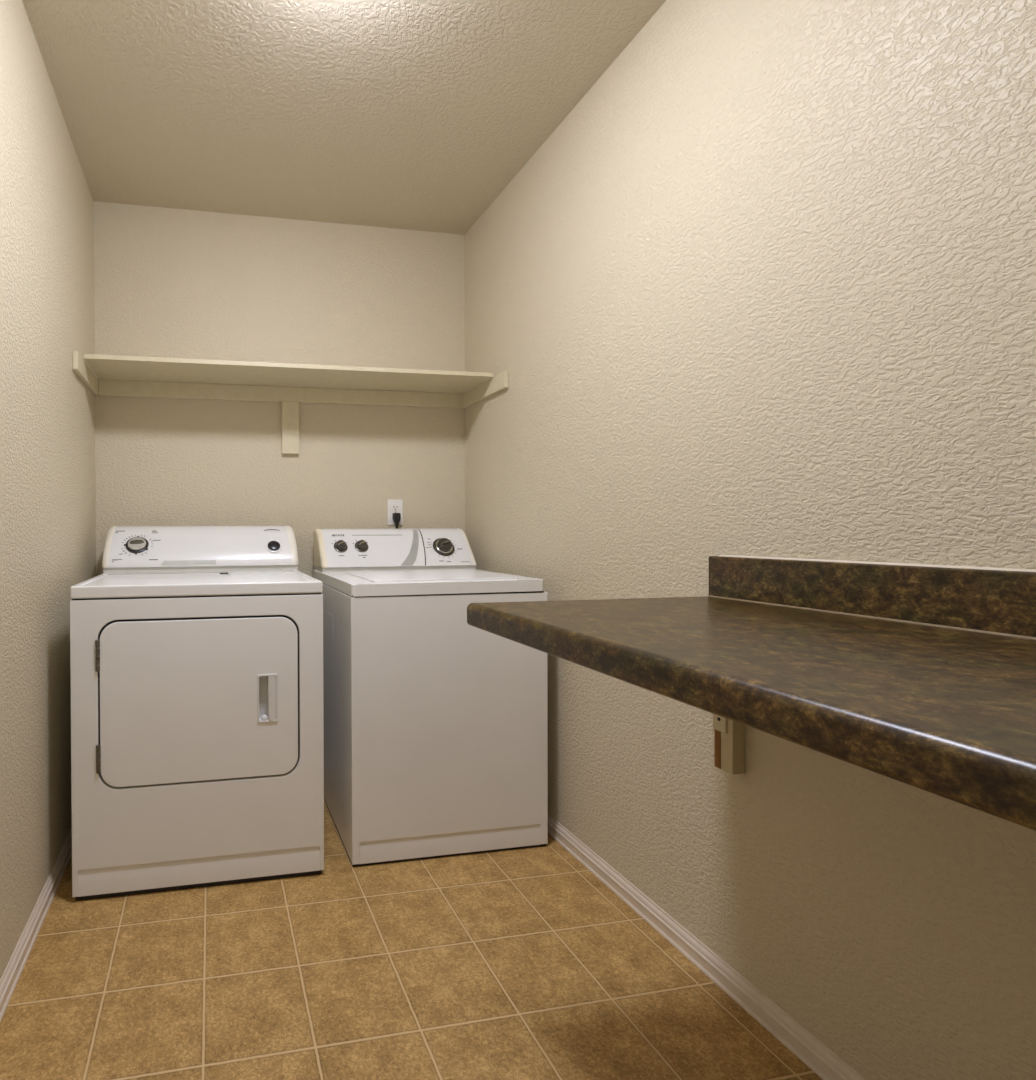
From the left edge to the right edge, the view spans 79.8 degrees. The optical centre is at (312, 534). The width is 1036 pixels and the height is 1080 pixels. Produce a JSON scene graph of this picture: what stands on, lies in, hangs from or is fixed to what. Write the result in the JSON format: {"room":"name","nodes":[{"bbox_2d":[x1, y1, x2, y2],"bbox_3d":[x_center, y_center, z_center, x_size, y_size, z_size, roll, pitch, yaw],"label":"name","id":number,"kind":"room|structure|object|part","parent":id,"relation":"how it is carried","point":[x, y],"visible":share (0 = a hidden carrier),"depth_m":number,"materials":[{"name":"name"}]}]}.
{"room":"laundry room","nodes":[
{"label":"laundry room","id":0,"kind":"room"},
{"bbox_2d":[0,0,95,979],"bbox_3d":[-0.735,-0.159,1.096,0.120,2.438,2.900,0,0,-10],"label":"wall","id":1,"kind":"structure","parent":0,"point":[48,494],"depth_m":1.59,"materials":[{"name":"beige paint"}]},
{"bbox_2d":[0,828,71,1021],"bbox_3d":[-0.663,1.032,1.117,0.016,0.056,2.660,0,0,-10],"label":"baseboard","id":2,"kind":"structure","parent":1,"relation":"attached to","point":[10,977],"depth_m":1.50,"materials":[{"name":"paint"}]},
{"bbox_2d":[93,201,465,576],"bbox_3d":[-0.108,-0.174,2.619,1.646,2.438,0.120,0,0,-10],"label":"wall","id":3,"kind":"structure","parent":0,"point":[169,282],"depth_m":2.54,"materials":[{"name":"beige paint"}]},
{"bbox_2d":[72,351,508,453],"bbox_3d":[-0.064,-0.510,2.359,1.645,0.310,0.402,0,0,-10],"label":"wall shelf","id":4,"kind":"object","parent":3,"relation":"attached to","point":[289,384],"visible":1,"depth_m":2.44,"materials":[{"name":"paint"}]},
{"bbox_2d":[388,499,402,524],"bbox_3d":[0.376,-0.103,2.640,0.071,0.116,0.008,0,0,-10],"label":"wall outlet","id":5,"kind":"object","parent":3,"relation":"attached to","point":[394,506],"visible":0.73,"depth_m":2.64,"materials":[{"name":"plastic"}]},
{"bbox_2d":[392,505,398,510],"bbox_3d":[0.376,-0.123,2.638,0.033,0.029,0.003,0,0,-10],"label":"receptacle","id":6,"kind":"object","parent":5,"relation":"attached to","point":[394,507],"depth_m":2.64,"materials":[{"name":"white plastic"}]},
{"bbox_2d":[392,513,400,528],"bbox_3d":[0.382,0.185,2.612,0.031,0.567,0.052,0,0,-10],"label":"power cord","id":7,"kind":"object","parent":5,"relation":"attached to","point":[396,517],"visible":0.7,"depth_m":2.61,"materials":[{"name":"black plastic"}]},
{"bbox_2d":[22,0,665,234],"bbox_3d":[0.253,-1.418,0.541,3.246,0.080,4.320,0,0,-10],"label":"ceiling","id":8,"kind":"structure","parent":0,"point":[417,115],"depth_m":1.83,"materials":[{"name":"beige paint"}]},
{"bbox_2d":[0,799,821,1079],"bbox_3d":[0.264,1.085,0.561,3.246,0.050,4.320,0,0,-10],"label":"floor","id":9,"kind":"structure","parent":0,"point":[522,963],"depth_m":1.35,"materials":[{"name":"tile"}]},
{"bbox_2d":[70,526,323,900],"bbox_3d":[-0.391,0.508,2.062,0.738,1.085,0.719,0,0,-10],"label":"dryer","id":10,"kind":"object","parent":9,"relation":"on","point":[197,714],"visible":1,"depth_m":1.72,"materials":[{"name":"white metal"}]},
{"bbox_3d":[-0.668,0.035,2.197,0.067,0.049,0.053,0,0,-10],"label":"timer knob","id":11,"kind":"part","parent":10,"relation":"part of","materials":[{"name":"silver metal"}]},
{"bbox_3d":[-0.393,0.160,2.062,0.734,0.036,0.713,0,0,-10],"label":"panel","id":12,"kind":"part","parent":10,"relation":"part of","materials":[{"name":"white metal"}]},
{"bbox_3d":[-0.330,0.491,1.718,0.577,0.480,0.009,0,0,-10],"label":"door","id":13,"kind":"part","parent":10,"relation":"part of","materials":[{"name":"white metal"}]},
{"bbox_3d":[-0.327,0.998,1.726,0.706,0.076,0.012,0,0,-10],"label":"kick panel","id":14,"kind":"part","parent":10,"relation":"part of","materials":[{"name":"white metal"}]},
{"bbox_3d":[-0.139,0.494,1.760,0.063,0.146,0.032,0,0,-10],"label":"handle","id":15,"kind":"part","parent":10,"relation":"part of","materials":[{"name":"white plastic"}]},
{"bbox_2d":[313,528,547,866],"bbox_3d":[0.391,0.511,2.226,0.675,1.071,0.714,0,0,-10],"label":"washing machine","id":16,"kind":"object","parent":9,"relation":"on","point":[436,737],"visible":0.99,"depth_m":1.88,"materials":[{"name":"white metal"}]},
{"bbox_3d":[0.115,0.044,2.383,0.044,0.044,0.041,0,0,-10],"label":"option knob","id":17,"kind":"part","parent":16,"relation":"part of","materials":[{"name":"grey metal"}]},
{"bbox_3d":[0.203,0.043,2.398,0.044,0.044,0.041,0,0,-10],"label":"option knob","id":18,"kind":"part","parent":16,"relation":"part of","materials":[{"name":"grey metal"}]},
{"bbox_3d":[0.387,0.169,2.218,0.664,0.041,0.704,0,0,-10],"label":"panel","id":19,"kind":"part","parent":16,"relation":"part of","materials":[{"name":"white metal"}]},
{"bbox_3d":[0.411,0.148,2.114,0.505,0.010,0.429,0,0,-10],"label":"lid","id":20,"kind":"part","parent":16,"relation":"part of","materials":[{"name":"white metal"}]},
{"bbox_3d":[0.559,0.043,2.452,0.064,0.060,0.055,0,0,-10],"label":"cycle knob","id":21,"kind":"part","parent":16,"relation":"part of","materials":[{"name":"grey metal"}]},
{"bbox_3d":[0.453,0.617,1.882,0.674,0.844,0.010,0,0,-10],"label":"panel","id":22,"kind":"part","parent":16,"relation":"part of","materials":[{"name":"white metal"}]},
{"bbox_3d":[0.454,1.004,1.886,0.625,0.069,0.010,0,0,-10],"label":"kick panel","id":23,"kind":"part","parent":16,"relation":"part of","materials":[{"name":"white metal"}]},
{"bbox_2d":[465,0,1035,1079],"bbox_3d":[1.004,-0.169,1.404,0.120,2.438,2.900,0,0,-10],"label":"wall","id":24,"kind":"structure","parent":0,"point":[767,287],"depth_m":1.20,"materials":[{"name":"beige paint"}]},
{"bbox_2d":[548,814,865,1079],"bbox_3d":[0.942,1.022,1.402,0.016,0.056,2.660,0,0,-10],"label":"baseboard","id":25,"kind":"structure","parent":24,"relation":"attached to","point":[820,1059],"depth_m":1.36,"materials":[{"name":"paint"}]},
{"bbox_2d":[713,714,744,774],"bbox_3d":[0.732,0.365,1.274,0.466,0.340,0.047,0,0,-10],"label":"bracket","id":26,"kind":"object","parent":24,"relation":"attached to","point":[729,735],"visible":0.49,"depth_m":1.29,"materials":[{"name":"paint"}]},
{"bbox_3d":[0.945,0.364,1.311,0.034,0.340,0.046,0,0,-10],"label":"leg","id":27,"kind":"part","parent":26,"relation":"part of","materials":[{"name":"paint"}]},
{"bbox_2d":[467,555,1035,830],"bbox_3d":[0.756,0.126,0.671,0.626,0.147,1.298,0,0,-10],"label":"countertop","id":28,"kind":"structure","parent":24,"relation":"attached to","point":[921,676],"depth_m":0.75,"materials":[{"name":"brown laminate"}]},
{"bbox_2d":[709,556,1035,636],"bbox_3d":[1.054,0.102,0.724,0.020,0.095,1.298,0,0,-10],"label":"backsplash","id":29,"kind":"structure","parent":24,"relation":"attached to","point":[1000,601],"depth_m":0.99,"materials":[{"name":"brown laminate"}]}
]}

